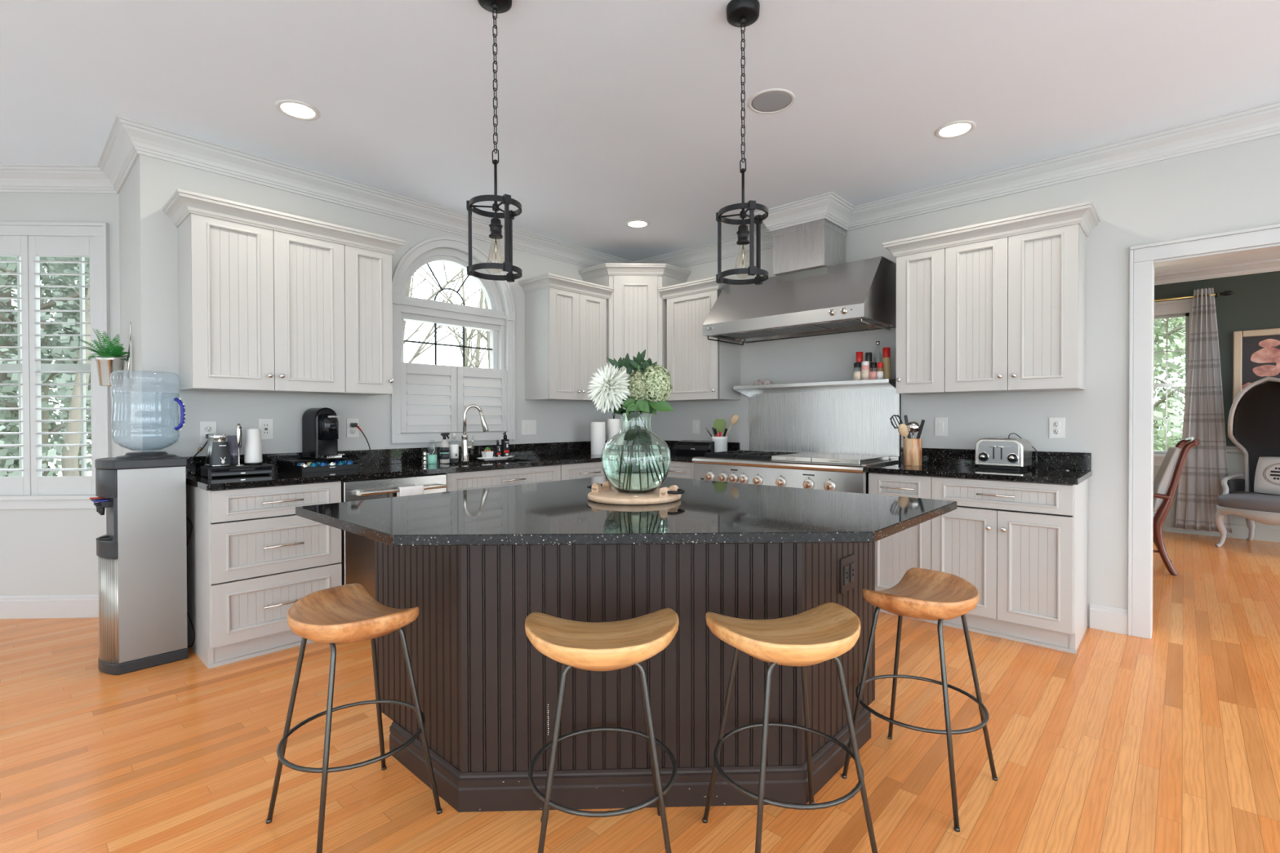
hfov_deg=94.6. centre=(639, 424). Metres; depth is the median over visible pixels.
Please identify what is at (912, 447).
wooden utensil holder
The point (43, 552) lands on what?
wall
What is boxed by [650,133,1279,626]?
wall
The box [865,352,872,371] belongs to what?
grinder
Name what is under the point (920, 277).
upper cabinet
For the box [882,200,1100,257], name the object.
crown molding
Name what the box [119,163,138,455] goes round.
wall
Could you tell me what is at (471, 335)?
bare tree
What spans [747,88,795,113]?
ceiling speaker
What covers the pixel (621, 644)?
bar stool
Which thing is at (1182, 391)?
leafy tree
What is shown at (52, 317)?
leafy tree
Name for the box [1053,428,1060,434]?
receptacle
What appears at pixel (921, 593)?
bar stool
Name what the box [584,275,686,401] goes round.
upper cabinet
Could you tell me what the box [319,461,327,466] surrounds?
pod
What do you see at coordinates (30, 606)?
baseboard
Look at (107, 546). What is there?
drip tray
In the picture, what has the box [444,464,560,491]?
base cabinet
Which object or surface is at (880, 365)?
spice jar
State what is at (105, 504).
tap
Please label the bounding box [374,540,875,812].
kitchen island
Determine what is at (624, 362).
leafy sprig
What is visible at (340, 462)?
pod
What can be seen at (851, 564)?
receptacle
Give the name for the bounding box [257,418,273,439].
power outlet
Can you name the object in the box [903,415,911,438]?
spatula
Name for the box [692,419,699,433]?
light switch
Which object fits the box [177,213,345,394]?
upper cabinet
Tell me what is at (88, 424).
leafy tree
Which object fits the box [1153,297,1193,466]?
window
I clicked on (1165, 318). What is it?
leafy tree
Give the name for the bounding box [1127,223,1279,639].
trim
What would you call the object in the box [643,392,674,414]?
leafy sprig
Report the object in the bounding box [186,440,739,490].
countertop
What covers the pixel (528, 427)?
light switch
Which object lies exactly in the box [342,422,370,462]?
power cord
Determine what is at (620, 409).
leafy sprig
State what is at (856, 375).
spice jar
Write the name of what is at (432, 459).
tumbler
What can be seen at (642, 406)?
leafy sprig
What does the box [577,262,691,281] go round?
crown molding
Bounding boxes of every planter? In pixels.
[75,321,132,386]
[481,447,493,457]
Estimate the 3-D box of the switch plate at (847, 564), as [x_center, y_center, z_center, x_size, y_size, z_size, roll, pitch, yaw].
[0.752,0.537,2.126,0.016,0.124,0.120,0,1,43]
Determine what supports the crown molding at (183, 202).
attached to the upper cabinet at (261, 309)
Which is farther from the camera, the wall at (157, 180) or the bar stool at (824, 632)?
the wall at (157, 180)
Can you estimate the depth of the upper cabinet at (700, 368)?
4.98 m
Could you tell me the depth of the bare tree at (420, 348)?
16.47 m
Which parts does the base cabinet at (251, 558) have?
toe molding, drawer, drawer, drawer, handle, handle, handle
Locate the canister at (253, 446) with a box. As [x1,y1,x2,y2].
[244,428,262,465]
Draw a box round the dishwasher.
[340,473,447,599]
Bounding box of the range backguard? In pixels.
[733,378,901,456]
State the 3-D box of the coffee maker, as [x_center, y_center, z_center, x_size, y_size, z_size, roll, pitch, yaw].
[-1.935,0.054,3.679,0.246,0.317,0.210,0,1,31]
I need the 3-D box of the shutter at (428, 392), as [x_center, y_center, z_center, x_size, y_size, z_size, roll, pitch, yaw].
[-1.544,-0.191,4.315,0.035,0.498,0.449,0,1,43]
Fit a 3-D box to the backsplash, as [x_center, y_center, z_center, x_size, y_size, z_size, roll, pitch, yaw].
[2.228,0.215,3.792,1.068,0.104,0.020,0,1,43]
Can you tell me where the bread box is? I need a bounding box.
[673,440,714,456]
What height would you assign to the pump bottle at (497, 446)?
0.143 m
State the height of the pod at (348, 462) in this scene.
0.042 m
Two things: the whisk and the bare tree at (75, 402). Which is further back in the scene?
the bare tree at (75, 402)
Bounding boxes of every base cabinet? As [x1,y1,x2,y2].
[186,480,342,668]
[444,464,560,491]
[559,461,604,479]
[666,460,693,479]
[868,472,933,622]
[931,475,1088,653]
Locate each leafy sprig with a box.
[606,353,634,373]
[608,394,651,414]
[622,398,649,418]
[626,349,651,380]
[637,357,657,372]
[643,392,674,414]
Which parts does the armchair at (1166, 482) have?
arm, leg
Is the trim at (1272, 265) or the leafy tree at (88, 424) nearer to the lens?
the trim at (1272, 265)
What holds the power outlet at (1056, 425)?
attached to the wall at (1237, 186)
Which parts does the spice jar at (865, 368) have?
lid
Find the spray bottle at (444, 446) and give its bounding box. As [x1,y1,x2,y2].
[440,432,449,463]
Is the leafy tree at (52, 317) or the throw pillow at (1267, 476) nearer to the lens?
the throw pillow at (1267, 476)
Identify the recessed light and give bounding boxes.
[275,99,320,120]
[625,219,649,228]
[934,120,976,138]
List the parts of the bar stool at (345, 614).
leg, leg, seat, leg, leg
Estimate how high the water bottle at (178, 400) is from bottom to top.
0.429 m
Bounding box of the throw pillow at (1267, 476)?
[1253,457,1279,494]
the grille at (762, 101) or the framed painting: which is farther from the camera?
the framed painting
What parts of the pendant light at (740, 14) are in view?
stem, chain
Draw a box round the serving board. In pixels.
[586,480,684,504]
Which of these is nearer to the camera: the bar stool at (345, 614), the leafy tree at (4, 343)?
the bar stool at (345, 614)
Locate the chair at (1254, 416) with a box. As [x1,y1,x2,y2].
[1213,376,1279,546]
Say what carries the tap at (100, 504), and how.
on the water cooler
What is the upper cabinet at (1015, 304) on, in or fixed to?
attached to the wall at (1237, 186)
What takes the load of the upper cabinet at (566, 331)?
attached to the wall at (157, 180)
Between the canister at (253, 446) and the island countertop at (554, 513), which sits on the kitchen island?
the island countertop at (554, 513)
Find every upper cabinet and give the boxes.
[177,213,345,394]
[331,244,393,395]
[518,272,613,401]
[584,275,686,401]
[657,276,740,401]
[896,248,954,395]
[945,223,1086,393]
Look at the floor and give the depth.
2.14 m
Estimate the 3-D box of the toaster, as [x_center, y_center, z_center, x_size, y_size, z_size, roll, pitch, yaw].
[2.206,0.177,3.596,0.192,0.183,0.262,-1,1,-40]
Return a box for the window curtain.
[1175,288,1231,533]
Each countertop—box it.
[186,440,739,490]
[295,475,956,546]
[866,447,1092,484]
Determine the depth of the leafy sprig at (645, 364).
2.32 m
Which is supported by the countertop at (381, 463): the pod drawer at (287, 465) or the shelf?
the pod drawer at (287, 465)
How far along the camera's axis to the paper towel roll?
5.10 m
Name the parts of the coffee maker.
spout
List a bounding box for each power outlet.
[200,421,216,444]
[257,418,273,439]
[346,418,359,437]
[1048,417,1064,438]
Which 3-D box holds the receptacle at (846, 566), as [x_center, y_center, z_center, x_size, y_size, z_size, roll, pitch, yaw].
[0.737,0.537,2.105,0.010,0.068,0.034,0,1,43]
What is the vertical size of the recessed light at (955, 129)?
0.007 m
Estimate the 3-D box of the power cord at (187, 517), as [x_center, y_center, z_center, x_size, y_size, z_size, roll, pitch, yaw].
[-2.400,0.836,3.130,0.174,0.722,0.019,0,1,35]
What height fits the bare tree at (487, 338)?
11.592 m
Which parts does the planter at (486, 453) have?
pot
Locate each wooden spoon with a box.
[724,414,738,436]
[897,423,909,438]
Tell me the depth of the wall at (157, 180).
3.48 m
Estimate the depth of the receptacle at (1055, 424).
3.54 m
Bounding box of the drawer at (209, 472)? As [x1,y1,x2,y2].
[200,462,275,478]
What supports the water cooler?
on the floor
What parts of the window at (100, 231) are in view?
sash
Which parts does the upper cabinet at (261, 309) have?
door, knob, knob, door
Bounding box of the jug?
[204,434,231,466]
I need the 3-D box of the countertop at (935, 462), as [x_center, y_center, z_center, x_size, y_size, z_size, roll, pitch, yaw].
[2.022,0.232,3.565,1.072,0.134,0.632,0,1,43]
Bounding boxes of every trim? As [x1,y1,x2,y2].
[0,99,1279,267]
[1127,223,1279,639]
[1153,446,1279,542]
[1154,258,1279,285]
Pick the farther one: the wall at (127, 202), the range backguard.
the range backguard
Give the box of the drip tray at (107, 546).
[96,534,118,558]
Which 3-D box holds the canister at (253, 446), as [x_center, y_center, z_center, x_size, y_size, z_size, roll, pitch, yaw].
[-2.183,0.124,3.335,0.086,0.204,0.086,0,1,43]
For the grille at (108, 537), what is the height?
0.004 m
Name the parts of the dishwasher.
handle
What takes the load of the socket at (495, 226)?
attached to the pendant light at (498, 6)
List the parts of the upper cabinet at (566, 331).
door, door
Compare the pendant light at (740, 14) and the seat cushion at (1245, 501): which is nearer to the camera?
the pendant light at (740, 14)
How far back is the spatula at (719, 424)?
4.96 m
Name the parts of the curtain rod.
rod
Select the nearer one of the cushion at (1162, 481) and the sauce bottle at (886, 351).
the sauce bottle at (886, 351)
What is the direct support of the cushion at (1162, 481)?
on the armchair at (1166, 482)
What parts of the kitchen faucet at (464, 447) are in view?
handle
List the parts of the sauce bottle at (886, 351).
lid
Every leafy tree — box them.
[0,256,91,463]
[0,256,91,476]
[0,257,91,476]
[0,262,62,426]
[15,259,91,475]
[59,414,91,452]
[1153,316,1185,448]
[1153,317,1185,451]
[1153,318,1179,449]
[1153,318,1185,438]
[1153,319,1177,451]
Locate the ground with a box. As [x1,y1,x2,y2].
[48,435,1178,475]
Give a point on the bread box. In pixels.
(684, 447)
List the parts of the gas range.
knob, knob, knob, knob, knob, knob, knob, trim, knob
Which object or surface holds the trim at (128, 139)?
attached to the wall at (1237, 186)
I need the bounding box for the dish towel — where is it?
[396,484,423,497]
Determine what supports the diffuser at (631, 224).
attached to the recessed light at (637, 224)
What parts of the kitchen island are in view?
beadboard panel, molding, beadboard panel, beadboard panel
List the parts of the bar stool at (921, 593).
leg, leg, seat, leg, leg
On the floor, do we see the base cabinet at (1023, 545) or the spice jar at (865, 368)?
the base cabinet at (1023, 545)
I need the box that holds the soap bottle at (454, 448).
[448,433,458,462]
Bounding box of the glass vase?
[600,411,671,493]
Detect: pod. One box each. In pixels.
[300,462,308,466]
[309,462,318,466]
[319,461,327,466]
[328,461,336,465]
[337,460,345,465]
[346,460,353,464]
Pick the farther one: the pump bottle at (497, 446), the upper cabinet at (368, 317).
the pump bottle at (497, 446)
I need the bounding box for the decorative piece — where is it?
[752,379,772,385]
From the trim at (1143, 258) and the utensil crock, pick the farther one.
the utensil crock
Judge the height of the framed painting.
0.730 m
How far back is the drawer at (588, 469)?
4.61 m
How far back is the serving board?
2.16 m
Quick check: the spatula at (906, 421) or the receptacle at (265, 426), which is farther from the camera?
the spatula at (906, 421)
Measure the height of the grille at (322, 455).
0.013 m
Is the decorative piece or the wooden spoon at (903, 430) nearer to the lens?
the wooden spoon at (903, 430)
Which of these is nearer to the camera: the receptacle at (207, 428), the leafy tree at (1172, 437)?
the receptacle at (207, 428)
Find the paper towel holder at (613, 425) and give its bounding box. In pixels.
[606,412,621,441]
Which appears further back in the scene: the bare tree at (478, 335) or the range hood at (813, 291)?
the bare tree at (478, 335)
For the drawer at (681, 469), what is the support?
on the floor
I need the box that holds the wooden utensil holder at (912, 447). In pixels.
[902,438,922,466]
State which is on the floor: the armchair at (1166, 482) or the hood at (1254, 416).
the armchair at (1166, 482)
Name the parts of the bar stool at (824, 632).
leg, leg, seat, leg, leg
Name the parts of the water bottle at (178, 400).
handle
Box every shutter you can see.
[0,235,31,495]
[28,235,95,495]
[400,362,457,432]
[457,366,507,431]
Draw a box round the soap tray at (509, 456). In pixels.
[477,455,514,460]
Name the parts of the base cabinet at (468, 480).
handle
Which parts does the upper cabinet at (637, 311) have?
frame, door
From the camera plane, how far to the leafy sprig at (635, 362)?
2.31 m
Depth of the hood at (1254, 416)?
5.69 m
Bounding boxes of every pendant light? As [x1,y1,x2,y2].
[466,0,522,282]
[715,0,768,284]
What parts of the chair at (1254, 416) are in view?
leg, arm, leg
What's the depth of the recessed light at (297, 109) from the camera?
2.92 m
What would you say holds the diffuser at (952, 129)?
attached to the recessed light at (955, 129)
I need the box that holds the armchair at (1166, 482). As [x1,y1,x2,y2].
[1152,435,1199,576]
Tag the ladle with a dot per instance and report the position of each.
(913, 427)
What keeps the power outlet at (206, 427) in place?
attached to the wall at (157, 180)
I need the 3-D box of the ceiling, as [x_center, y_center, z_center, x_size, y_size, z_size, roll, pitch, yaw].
[0.390,-1.612,2.642,11.420,0.100,12.840,0,1,43]
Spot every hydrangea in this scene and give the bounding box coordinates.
[627,369,647,411]
[642,364,672,402]
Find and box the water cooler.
[88,451,188,675]
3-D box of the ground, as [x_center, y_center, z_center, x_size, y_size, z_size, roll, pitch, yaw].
[-0.573,1.947,14.148,160.000,0.100,160.000,0,1,43]
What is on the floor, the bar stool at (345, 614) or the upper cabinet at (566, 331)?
the bar stool at (345, 614)
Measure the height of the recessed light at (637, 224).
0.007 m
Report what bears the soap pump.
on the countertop at (381, 463)
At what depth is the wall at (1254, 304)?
6.00 m
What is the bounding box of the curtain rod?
[1154,290,1234,302]
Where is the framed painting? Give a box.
[1232,328,1279,402]
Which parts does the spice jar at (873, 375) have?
lid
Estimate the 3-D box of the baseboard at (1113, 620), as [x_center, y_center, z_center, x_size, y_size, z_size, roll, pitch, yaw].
[2.684,1.114,3.383,0.173,0.138,0.016,0,1,43]
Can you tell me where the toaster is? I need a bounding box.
[974,438,1031,470]
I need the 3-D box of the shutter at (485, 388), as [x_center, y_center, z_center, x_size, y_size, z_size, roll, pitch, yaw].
[-1.237,-0.195,4.648,0.035,0.498,0.449,0,1,43]
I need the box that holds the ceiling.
[0,0,1279,275]
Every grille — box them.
[95,535,111,540]
[320,454,342,457]
[751,91,791,111]
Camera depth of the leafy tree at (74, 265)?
13.05 m
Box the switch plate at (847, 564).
[840,553,855,594]
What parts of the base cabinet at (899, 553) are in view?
handle, drawer, door, toe molding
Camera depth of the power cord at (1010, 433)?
3.58 m
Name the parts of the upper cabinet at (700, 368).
door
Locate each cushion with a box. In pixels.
[1153,446,1182,511]
[1216,491,1279,512]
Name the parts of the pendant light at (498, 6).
chain, stem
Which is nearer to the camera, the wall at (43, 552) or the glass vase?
the glass vase
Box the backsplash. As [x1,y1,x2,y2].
[900,447,1091,471]
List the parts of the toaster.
plate, button panel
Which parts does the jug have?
lid, panel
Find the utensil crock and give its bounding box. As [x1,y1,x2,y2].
[711,435,728,452]
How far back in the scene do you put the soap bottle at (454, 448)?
4.21 m
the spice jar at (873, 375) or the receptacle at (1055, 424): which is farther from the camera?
the spice jar at (873, 375)
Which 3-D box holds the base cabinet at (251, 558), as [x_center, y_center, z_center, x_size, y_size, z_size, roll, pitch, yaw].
[-2.074,0.754,3.266,0.626,0.882,0.609,0,1,43]
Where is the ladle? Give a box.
[906,422,919,439]
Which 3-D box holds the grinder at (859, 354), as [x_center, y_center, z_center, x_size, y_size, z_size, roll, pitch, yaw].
[1.567,-0.403,4.216,0.053,0.230,0.054,0,1,43]
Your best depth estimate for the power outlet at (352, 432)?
3.91 m
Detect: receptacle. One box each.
[204,426,212,431]
[262,423,269,435]
[350,428,355,433]
[844,564,848,585]
[849,562,854,582]
[1053,422,1060,427]
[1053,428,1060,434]
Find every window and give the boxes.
[0,221,111,509]
[390,236,515,444]
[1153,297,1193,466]
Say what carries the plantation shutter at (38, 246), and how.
attached to the window at (100, 231)
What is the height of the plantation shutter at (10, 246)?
1.600 m
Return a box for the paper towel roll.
[591,422,604,454]
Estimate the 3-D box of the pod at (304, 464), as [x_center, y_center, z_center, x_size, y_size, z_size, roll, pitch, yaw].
[-1.962,0.245,3.455,0.032,0.042,0.047,0,1,35]
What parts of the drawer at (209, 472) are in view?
drawer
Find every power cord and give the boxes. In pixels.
[186,516,195,647]
[187,434,208,462]
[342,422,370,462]
[1008,433,1063,470]
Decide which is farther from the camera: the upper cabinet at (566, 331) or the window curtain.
the window curtain
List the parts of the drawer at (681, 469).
handle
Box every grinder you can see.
[856,351,862,362]
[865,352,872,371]
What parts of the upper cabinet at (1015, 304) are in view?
door, knob, knob, door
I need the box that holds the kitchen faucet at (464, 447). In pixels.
[460,404,488,461]
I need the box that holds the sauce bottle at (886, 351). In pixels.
[882,347,890,379]
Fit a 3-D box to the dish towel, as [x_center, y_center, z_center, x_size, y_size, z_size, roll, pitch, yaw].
[-1.369,0.430,3.528,0.043,0.123,0.150,0,1,43]
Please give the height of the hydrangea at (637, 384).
0.462 m
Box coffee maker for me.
[302,407,344,460]
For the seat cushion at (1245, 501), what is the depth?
5.40 m
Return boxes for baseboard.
[0,594,98,618]
[1089,603,1128,635]
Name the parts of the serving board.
ring handle, ring handle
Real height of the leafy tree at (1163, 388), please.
9.061 m
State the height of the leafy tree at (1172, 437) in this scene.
7.667 m
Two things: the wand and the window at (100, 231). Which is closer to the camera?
the wand
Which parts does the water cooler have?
tap lever, tap lever, tap lever, recess panel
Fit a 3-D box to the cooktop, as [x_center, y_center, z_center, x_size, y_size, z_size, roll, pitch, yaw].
[1.135,0.263,4.378,1.330,0.030,0.615,0,1,43]
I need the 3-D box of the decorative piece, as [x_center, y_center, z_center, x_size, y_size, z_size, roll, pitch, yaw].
[0.987,-0.326,4.758,0.176,0.076,0.097,0,1,43]
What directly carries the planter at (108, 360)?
attached to the wall at (127, 202)
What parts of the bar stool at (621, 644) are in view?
leg, leg, seat, leg, leg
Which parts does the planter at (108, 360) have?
pot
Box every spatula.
[713,418,725,432]
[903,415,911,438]
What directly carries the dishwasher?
on the floor
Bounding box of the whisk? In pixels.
[722,428,727,436]
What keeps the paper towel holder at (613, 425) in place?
on the countertop at (381, 463)
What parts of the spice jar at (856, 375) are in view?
lid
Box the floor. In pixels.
[0,531,1279,852]
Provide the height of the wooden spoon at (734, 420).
0.334 m
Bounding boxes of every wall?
[0,192,121,595]
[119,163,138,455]
[135,154,621,457]
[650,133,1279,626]
[1154,271,1279,446]
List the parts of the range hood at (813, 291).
utensil rail, underside panel, knob, knob, utensil rail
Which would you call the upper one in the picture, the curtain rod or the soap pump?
the curtain rod
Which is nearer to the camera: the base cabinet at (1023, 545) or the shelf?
the base cabinet at (1023, 545)
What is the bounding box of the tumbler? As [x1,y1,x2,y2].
[427,445,436,463]
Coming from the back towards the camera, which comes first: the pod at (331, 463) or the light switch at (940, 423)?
the light switch at (940, 423)
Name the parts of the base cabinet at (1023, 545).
door, knob, handle, drawer, knob, toe molding, door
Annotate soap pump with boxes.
[422,451,431,463]
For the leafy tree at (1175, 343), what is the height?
6.970 m
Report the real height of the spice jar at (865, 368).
0.152 m
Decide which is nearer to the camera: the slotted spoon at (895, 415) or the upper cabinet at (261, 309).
the upper cabinet at (261, 309)
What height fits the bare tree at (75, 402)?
11.529 m
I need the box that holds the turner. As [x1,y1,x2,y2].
[915,419,924,439]
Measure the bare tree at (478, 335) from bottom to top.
18.340 m
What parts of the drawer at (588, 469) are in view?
handle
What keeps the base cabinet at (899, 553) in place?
on the floor
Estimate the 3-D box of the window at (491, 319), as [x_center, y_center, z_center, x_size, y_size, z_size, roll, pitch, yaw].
[-1.428,-0.636,4.511,0.170,1.533,1.032,0,1,43]
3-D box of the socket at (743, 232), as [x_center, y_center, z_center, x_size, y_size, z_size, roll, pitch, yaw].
[0.387,-0.715,2.214,0.049,0.072,0.049,0,1,-10]
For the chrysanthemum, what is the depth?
2.24 m
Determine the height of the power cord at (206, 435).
0.592 m
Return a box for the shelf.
[733,378,896,394]
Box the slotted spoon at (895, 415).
[889,414,905,438]
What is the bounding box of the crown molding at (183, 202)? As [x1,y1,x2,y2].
[162,188,406,255]
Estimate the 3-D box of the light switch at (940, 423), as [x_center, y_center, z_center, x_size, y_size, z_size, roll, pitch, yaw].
[2.028,0.015,3.979,0.078,0.125,0.012,0,1,43]
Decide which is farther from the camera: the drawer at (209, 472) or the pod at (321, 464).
the pod at (321, 464)
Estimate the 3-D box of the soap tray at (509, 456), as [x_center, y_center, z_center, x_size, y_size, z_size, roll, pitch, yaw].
[-1.105,0.258,4.536,0.090,0.020,0.336,0,1,43]
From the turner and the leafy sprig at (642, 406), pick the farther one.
the turner
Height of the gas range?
0.958 m
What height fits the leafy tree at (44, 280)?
7.954 m
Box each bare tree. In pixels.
[61,275,90,475]
[403,261,475,363]
[410,261,487,367]
[411,264,489,368]
[475,289,487,367]
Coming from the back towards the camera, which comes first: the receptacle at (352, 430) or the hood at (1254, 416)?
the hood at (1254, 416)
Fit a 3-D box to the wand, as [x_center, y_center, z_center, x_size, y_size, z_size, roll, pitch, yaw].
[-2.208,0.111,3.250,0.048,0.233,0.048,0,1,43]
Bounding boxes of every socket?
[488,217,502,239]
[736,223,749,244]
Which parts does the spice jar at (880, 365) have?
lid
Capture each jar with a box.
[853,362,861,380]
[861,360,870,380]
[869,362,876,379]
[876,362,883,379]
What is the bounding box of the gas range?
[692,449,900,493]
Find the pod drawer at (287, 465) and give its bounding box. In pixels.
[279,457,359,473]
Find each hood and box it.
[702,218,896,345]
[1227,376,1279,492]
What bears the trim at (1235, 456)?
attached to the wall at (1254, 304)
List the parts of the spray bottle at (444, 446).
label panel, label panel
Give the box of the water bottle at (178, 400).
[110,370,185,451]
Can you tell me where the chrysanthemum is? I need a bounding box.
[586,362,632,413]
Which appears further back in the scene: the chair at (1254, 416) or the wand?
the chair at (1254, 416)
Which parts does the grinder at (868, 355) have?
lid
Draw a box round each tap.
[95,499,110,513]
[97,500,111,515]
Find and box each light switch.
[521,420,536,435]
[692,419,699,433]
[934,417,947,435]
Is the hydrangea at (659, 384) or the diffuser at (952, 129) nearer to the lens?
the hydrangea at (659, 384)
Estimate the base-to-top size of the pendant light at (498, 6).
1.019 m
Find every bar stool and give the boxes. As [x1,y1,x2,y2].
[266,583,442,852]
[524,608,679,852]
[702,602,877,852]
[841,567,997,832]
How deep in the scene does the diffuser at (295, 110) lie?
2.93 m
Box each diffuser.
[280,102,315,118]
[628,221,646,226]
[939,123,970,136]
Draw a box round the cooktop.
[703,456,900,466]
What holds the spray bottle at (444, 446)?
on the countertop at (381, 463)
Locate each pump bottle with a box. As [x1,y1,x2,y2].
[495,440,500,457]
[501,431,509,457]
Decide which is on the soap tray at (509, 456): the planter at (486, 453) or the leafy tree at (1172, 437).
the planter at (486, 453)
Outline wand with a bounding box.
[233,423,244,466]
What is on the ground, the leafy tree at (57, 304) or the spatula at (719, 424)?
the leafy tree at (57, 304)
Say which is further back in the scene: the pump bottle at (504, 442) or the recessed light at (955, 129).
the pump bottle at (504, 442)
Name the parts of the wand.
wand handle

